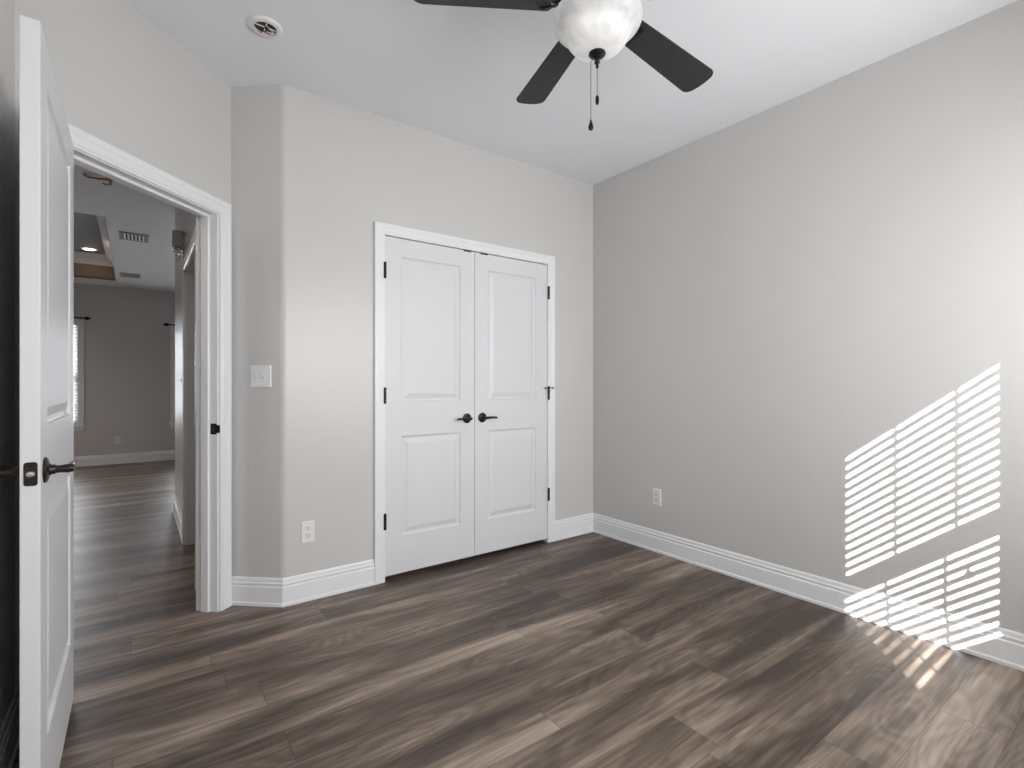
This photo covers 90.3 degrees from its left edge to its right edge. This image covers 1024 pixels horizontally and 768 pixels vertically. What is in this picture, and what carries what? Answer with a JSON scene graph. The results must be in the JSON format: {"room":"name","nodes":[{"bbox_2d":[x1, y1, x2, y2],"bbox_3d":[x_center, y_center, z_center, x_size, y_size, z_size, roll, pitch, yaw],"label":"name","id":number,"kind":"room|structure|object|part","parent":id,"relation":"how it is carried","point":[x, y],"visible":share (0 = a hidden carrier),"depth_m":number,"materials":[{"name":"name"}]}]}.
{"room":"empty bedroom","nodes":[
{"label":"empty bedroom","id":0,"kind":"room"},
{"bbox_2d":[0,0,14,728],"bbox_3d":[-0.831,-0.435,0.480,0.120,3.200,2.900,0,0,-36],"label":"wall","id":1,"kind":"structure","parent":0,"point":[7,7],"depth_m":1.57,"materials":[{"name":"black paint"}]},
{"bbox_2d":[0,692,19,767],"bbox_3d":[-0.811,1.092,0.570,0.019,0.146,2.780,0,0,-36],"label":"baseboard","id":2,"kind":"structure","parent":1,"relation":"attached to","point":[10,729],"depth_m":1.56,"materials":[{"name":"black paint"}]},
{"bbox_2d":[0,15,75,767],"bbox_3d":[-1.390,0.138,1.540,0.153,2.030,0.820,0,0,-36],"label":"door","id":3,"kind":"structure","parent":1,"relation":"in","point":[44,472],"depth_m":1.28,"materials":[{"name":"white paint"}]},
{"bbox_3d":[-1.267,0.216,1.274,0.036,0.023,0.124,0,0,-36],"label":"lever","id":4,"kind":"part","parent":3,"relation":"part of","materials":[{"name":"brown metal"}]},
{"bbox_3d":[-1.214,0.216,1.251,0.022,0.065,0.065,0,0,-36],"label":"handle","id":5,"kind":"part","parent":3,"relation":"part of","materials":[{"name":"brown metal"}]},
{"bbox_3d":[-1.152,0.216,1.218,0.025,0.057,0.002,0,0,-36],"label":"latch plate","id":6,"kind":"part","parent":3,"relation":"part of","materials":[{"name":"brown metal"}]},
{"bbox_3d":[-1.167,0.216,1.286,0.022,0.065,0.065,0,0,-36],"label":"handle","id":7,"kind":"part","parent":3,"relation":"part of","materials":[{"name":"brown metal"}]},
{"bbox_3d":[-1.173,0.216,1.343,0.036,0.023,0.124,0,0,-36],"label":"lever","id":8,"kind":"part","parent":3,"relation":"part of","materials":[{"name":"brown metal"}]},
{"bbox_2d":[15,0,230,704],"bbox_3d":[-1.630,-0.435,2.176,0.120,3.200,1.078,0,0,9],"label":"wall","id":9,"kind":"structure","parent":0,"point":[122,80],"depth_m":2.08,"materials":[{"name":"beige paint"}]},
{"bbox_2d":[74,283,174,456],"bbox_3d":[-5.891,-0.435,7.410,6.511,3.200,0.120,0,0,-36],"label":"wall","id":10,"kind":"structure","parent":0,"point":[127,341],"depth_m":7.48,"materials":[{"name":"beige paint"}]},
{"bbox_2d":[74,318,83,425],"bbox_3d":[-6.474,-0.175,6.893,1.039,1.530,0.019,0,0,-36],"label":"trim","id":11,"kind":"structure","parent":10,"relation":"attached to","point":[80,322],"depth_m":7.17,"materials":[{"name":"white paint"}]},
{"bbox_2d":[74,326,85,430],"bbox_3d":[-6.508,-0.102,6.940,1.079,1.535,0.140,0,0,-36],"label":"window","id":12,"kind":"structure","parent":10,"relation":"in","point":[76,428],"depth_m":7.21,"materials":[{"name":"white plastic"}]},
{"bbox_3d":[-6.540,-0.452,6.982,0.855,0.793,0.022,0,0,-36],"label":"sash","id":13,"kind":"part","parent":12,"relation":"part of","materials":[{"name":"white plastic"}]},
{"bbox_3d":[-6.527,0.227,6.965,0.855,0.683,0.022,0,0,-36],"label":"sash","id":14,"kind":"part","parent":12,"relation":"part of","materials":[{"name":"white plastic"}]},
{"bbox_2d":[74,322,76,421],"bbox_3d":[-6.498,-0.169,6.925,0.891,1.403,0.049,0,0,-36],"label":"window blind","id":15,"kind":"object","parent":12,"relation":"attached to","point":[75,323],"visible":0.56,"depth_m":7.17,"materials":[{"name":"white plastic"}]},
{"bbox_3d":[-6.533,-0.140,6.973,0.899,1.460,0.058,0,0,-36],"label":"frame","id":16,"kind":"part","parent":12,"relation":"part of","materials":[{"name":"white plastic"}]},
{"bbox_3d":[-6.491,0.625,6.916,1.079,0.079,0.082,0,0,-36],"label":"sill","id":17,"kind":"part","parent":12,"relation":"part of","materials":[{"name":"white paint"}]},
{"bbox_2d":[74,316,91,319],"bbox_3d":[-6.497,-0.919,6.824,1.340,0.068,0.103,0,0,-36],"label":"curtain rod","id":18,"kind":"object","parent":10,"relation":"attached to","point":[86,317],"visible":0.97,"depth_m":7.15,"materials":[{"name":"black metal"}]},
{"bbox_2d":[115,436,120,443],"bbox_3d":[-5.757,0.820,7.429,0.070,0.114,0.008,0,0,-36],"label":"wall outlet","id":19,"kind":"object","parent":10,"relation":"attached to","point":[117,438],"visible":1,"depth_m":7.43,"materials":[{"name":"white plastic"}]},
{"bbox_2d":[74,450,174,466],"bbox_3d":[-5.850,1.092,7.354,6.511,0.146,0.019,0,0,-36],"label":"baseboard","id":20,"kind":"structure","parent":10,"relation":"attached to","point":[93,460],"depth_m":7.46,"materials":[{"name":"white paint"}]},
{"bbox_2d":[170,323,174,421],"bbox_3d":[-4.819,-0.175,8.114,1.039,1.530,0.019,0,0,-36],"label":"trim","id":21,"kind":"structure","parent":10,"relation":"attached to","point":[172,328],"depth_m":7.81,"materials":[{"name":"white paint"}]},
{"bbox_2d":[74,164,175,291],"bbox_3d":[-3.645,-1.611,4.363,6.511,0.392,7.450,0,0,-36],"label":"ceiling","id":22,"kind":"structure","parent":0,"point":[125,209],"depth_m":5.60,"materials":[{"name":"paint"}]},
{"bbox_2d":[81,247,96,250],"bbox_3d":[-5.518,-1.760,6.641,0.170,0.010,0.170,0,0,-36],"label":"recessed light","id":23,"kind":"object","parent":22,"relation":"in","point":[84,248],"visible":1,"depth_m":6.62,"materials":[{"name":"white paint"}]},
{"bbox_2d":[74,212,105,254],"bbox_3d":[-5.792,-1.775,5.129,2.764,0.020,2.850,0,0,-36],"label":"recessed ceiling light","id":24,"kind":"object","parent":22,"relation":"on","point":[87,230],"depth_m":6.05,"materials":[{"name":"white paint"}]},
{"bbox_2d":[82,173,112,185],"bbox_3d":[-3.245,-1.597,3.992,0.190,0.070,0.050,0,0,-43],"label":"bracket","id":25,"kind":"object","parent":22,"relation":"attached to","point":[85,175],"visible":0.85,"depth_m":4.00,"materials":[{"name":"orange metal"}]},
{"bbox_2d":[119,272,139,278],"bbox_3d":[-5.120,-1.451,6.823,0.220,0.026,0.220,0,0,-36],"label":"ceiling vent","id":26,"kind":"object","parent":22,"relation":"in","point":[129,275],"visible":1,"depth_m":6.81,"materials":[{"name":"metal"}]},
{"bbox_2d":[119,231,148,242],"bbox_3d":[-3.982,-1.543,5.363,0.250,0.028,0.270,0,0,-36],"label":"ceiling vent","id":27,"kind":"object","parent":22,"relation":"in","point":[122,235],"visible":1,"depth_m":5.35,"materials":[{"name":"metal"}]},
{"bbox_2d":[68,123,231,612],"bbox_3d":[-1.614,0.112,2.219,0.140,2.107,0.953,0,0,9],"label":"door frame","id":28,"kind":"structure","parent":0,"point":[207,427],"depth_m":2.60,"materials":[{"name":"white paint"}]},
{"bbox_3d":[-1.516,0.230,2.601,0.049,0.056,0.008,0,0,9],"label":"strike plate","id":29,"kind":"part","parent":28,"relation":"part of","materials":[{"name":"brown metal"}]},
{"bbox_2d":[175,208,195,512],"bbox_3d":[-2.321,-0.435,3.730,0.120,3.200,2.520,0,0,-36],"label":"wall","id":30,"kind":"structure","parent":0,"point":[185,222],"depth_m":4.21,"materials":[{"name":"beige paint"}]},
{"bbox_2d":[173,494,181,541],"bbox_3d":[-2.768,1.092,4.218,0.019,0.146,1.205,0,0,-36],"label":"baseboard","id":31,"kind":"structure","parent":30,"relation":"attached to","point":[177,513],"depth_m":4.20,"materials":[{"name":"white paint"}]},
{"bbox_2d":[172,230,183,261],"bbox_3d":[-2.489,-1.024,3.793,0.076,0.227,0.090,0,0,-36],"label":"wall sconce","id":32,"kind":"object","parent":30,"relation":"attached to","point":[177,235],"visible":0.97,"depth_m":3.77,"materials":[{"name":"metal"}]},
{"bbox_3d":[-2.489,-1.008,3.793,0.068,0.085,0.068,0,0,-36],"label":"arm","id":33,"kind":"part","parent":32,"relation":"part of","materials":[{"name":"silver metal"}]},
{"bbox_3d":[-2.489,-1.079,3.793,0.076,0.118,0.076,0,0,-36],"label":"lamp shade","id":34,"kind":"part","parent":32,"relation":"part of","materials":[{"name":"beige fabric"}]},
{"bbox_2d":[182,227,195,589],"bbox_3d":[-2.096,0.138,3.307,0.019,2.055,1.050,0,0,-36],"label":"trim","id":35,"kind":"structure","parent":30,"relation":"attached to","point":[192,245],"depth_m":3.67,"materials":[{"name":"white paint"}]},
{"bbox_2d":[185,249,194,544],"bbox_3d":[-2.040,0.172,3.348,0.123,1.987,0.914,0,0,-36],"label":"door frame","id":36,"kind":"structure","parent":30,"relation":"attached to","point":[190,270],"depth_m":3.69,"materials":[{"name":"white paint"}]},
{"bbox_2d":[231,84,286,577],"bbox_3d":[-1.334,-0.435,2.764,0.308,3.200,0.156,0,0,5],"label":"wall","id":37,"kind":"structure","parent":0,"point":[258,113],"depth_m":2.69,"materials":[{"name":"beige paint"}]},
{"bbox_2d":[232,576,282,606],"bbox_3d":[-1.343,1.092,2.676,0.296,0.146,0.019,0,0,5],"label":"baseboard","id":38,"kind":"structure","parent":37,"relation":"attached to","point":[246,591],"depth_m":2.67,"materials":[{"name":"white paint"}]},
{"bbox_2d":[250,366,270,386],"bbox_3d":[-1.324,-0.040,2.674,0.115,0.114,0.020,0,0,5],"label":"light switch","id":39,"kind":"object","parent":37,"relation":"attached to","point":[260,376],"visible":1,"depth_m":2.68,"materials":[{"name":"white plastic"}]},
{"bbox_2d":[287,86,592,576],"bbox_3d":[-0.307,-0.435,3.407,2.273,3.200,0.120,0,0,-36],"label":"wall","id":40,"kind":"structure","parent":0,"point":[349,168],"depth_m":2.93,"materials":[{"name":"beige paint"}]},
{"bbox_2d":[301,520,314,542],"bbox_3d":[-1.100,0.797,2.744,0.070,0.114,0.008,0,0,-36],"label":"wall outlet","id":41,"kind":"object","parent":40,"relation":"attached to","point":[308,527],"visible":1,"depth_m":2.74,"materials":[{"name":"white plastic"}]},
{"bbox_2d":[282,559,374,606],"bbox_3d":[-1.001,1.092,2.809,0.501,0.146,0.019,0,0,-36],"label":"baseboard","id":42,"kind":"structure","parent":40,"relation":"attached to","point":[301,588],"depth_m":2.79,"materials":[{"name":"white paint"}]},
{"bbox_2d":[384,236,473,576],"bbox_3d":[-0.499,0.127,3.179,0.638,2.024,0.093,0,0,-36],"label":"door","id":43,"kind":"structure","parent":40,"relation":"in","point":[429,387],"depth_m":3.18,"materials":[{"name":"white paint"}]},
{"bbox_3d":[-0.307,0.225,3.285,0.110,0.023,0.036,0,0,-36],"label":"lever","id":44,"kind":"part","parent":43,"relation":"part of","materials":[{"name":"black metal"}]},
{"bbox_3d":[-0.289,0.225,3.334,0.065,0.065,0.022,0,0,-36],"label":"handle","id":45,"kind":"part","parent":43,"relation":"part of","materials":[{"name":"black metal"}]},
{"bbox_2d":[374,221,554,584],"bbox_3d":[-0.283,0.140,3.425,1.267,2.050,0.123,0,0,-36],"label":"door frame","id":46,"kind":"structure","parent":40,"relation":"attached to","point":[385,235],"depth_m":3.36,"materials":[{"name":"white paint"}]},
{"bbox_2d":[474,252,553,554],"bbox_3d":[0.030,0.127,3.569,0.672,2.024,0.093,0,0,-36],"label":"door","id":47,"kind":"structure","parent":40,"relation":"in","point":[510,295],"depth_m":3.55,"materials":[{"name":"white paint"}]},
{"bbox_3d":[-0.194,0.225,3.404,0.065,0.065,0.022,0,0,-36],"label":"handle","id":48,"kind":"part","parent":47,"relation":"part of","materials":[{"name":"black metal"}]},
{"bbox_3d":[-0.141,0.225,3.407,0.110,0.023,0.036,0,0,-36],"label":"lever","id":49,"kind":"part","parent":47,"relation":"part of","materials":[{"name":"black metal"}]},
{"bbox_2d":[555,513,592,540],"bbox_3d":[0.483,1.092,3.904,0.411,0.146,0.019,0,0,-36],"label":"baseboard","id":50,"kind":"structure","parent":40,"relation":"attached to","point":[565,528],"depth_m":3.89,"materials":[{"name":"white paint"}]},
{"bbox_2d":[12,460,1023,767],"bbox_3d":[-2.933,1.215,3.397,6.750,0.100,10.090,0,0,-36],"label":"floor","id":51,"kind":"structure","parent":0,"point":[589,650],"depth_m":2.07,"materials":[{"name":"plastic"}]},
{"bbox_2d":[127,0,1016,184],"bbox_3d":[0.268,-1.615,1.817,3.235,0.080,3.507,0,0,-36],"label":"ceiling","id":52,"kind":"structure","parent":0,"point":[458,73],"depth_m":2.48,"materials":[{"name":"paint"}]},
{"bbox_2d":[247,15,282,38],"bbox_3d":[-1.086,-1.552,2.241,0.141,0.046,0.141,0,0,-36],"label":"smoke detector","id":53,"kind":"object","parent":52,"relation":"attached to","point":[263,26],"visible":1,"depth_m":2.23,"materials":[{"name":"white plastic"}]},
{"bbox_2d":[414,0,712,130],"bbox_3d":[0.323,-1.229,1.758,1.178,0.692,1.222,0,0,-36],"label":"ceiling fan","id":54,"kind":"object","parent":52,"relation":"hanging from","point":[590,31],"visible":1,"depth_m":1.75,"materials":[{"name":"black wood"}]},
{"bbox_3d":[-0.105,-1.305,1.715,0.480,0.006,0.138,3,10,-2],"label":"fan blade","id":55,"kind":"part","parent":54,"relation":"part of","materials":[{"name":"black wood"}]},
{"bbox_3d":[0.155,-1.282,2.099,0.138,0.006,0.480,-8,3,-20],"label":"fan blade","id":56,"kind":"part","parent":54,"relation":"part of","materials":[{"name":"black wood"}]},
{"bbox_3d":[0.275,-0.902,1.773,0.018,0.040,0.018,0,0,-36],"label":"chain pull","id":57,"kind":"part","parent":54,"relation":"part of","materials":[{"name":"black metal"}]},
{"bbox_3d":[0.289,-0.964,1.728,0.013,0.033,0.013,0,0,-36],"label":"chain pull","id":58,"kind":"part","parent":54,"relation":"part of","materials":[{"name":"black metal"}]},
{"bbox_3d":[0.289,-1.189,1.728,0.301,0.136,0.301,0,0,-36],"label":"lamp shade","id":59,"kind":"part","parent":54,"relation":"part of","materials":[{"name":"white glass"}]},
{"bbox_3d":[0.600,-1.260,1.970,0.480,0.006,0.138,4,-13,-38],"label":"fan blade","id":60,"kind":"part","parent":54,"relation":"part of","materials":[{"name":"black wood"}]},
{"bbox_2d":[593,0,1023,633],"bbox_3d":[-0.264,-0.435,5.365,0.120,3.200,10.090,0,0,-36],"label":"wall","id":61,"kind":"structure","parent":0,"point":[808,308],"depth_m":2.61,"materials":[{"name":"beige paint"}]},
{"bbox_2d":[653,488,660,505],"bbox_3d":[1.004,0.785,3.536,0.008,0.114,0.070,0,0,-36],"label":"wall outlet","id":62,"kind":"object","parent":61,"relation":"attached to","point":[656,492],"visible":1,"depth_m":3.53,"materials":[{"name":"white plastic"}]},
{"bbox_2d":[593,513,1023,671],"bbox_3d":[1.619,1.092,2.694,0.019,0.146,3.315,0,0,-36],"label":"baseboard","id":63,"kind":"structure","parent":61,"relation":"attached to","point":[989,642],"depth_m":2.60,"materials":[{"name":"white paint"}]}
]}

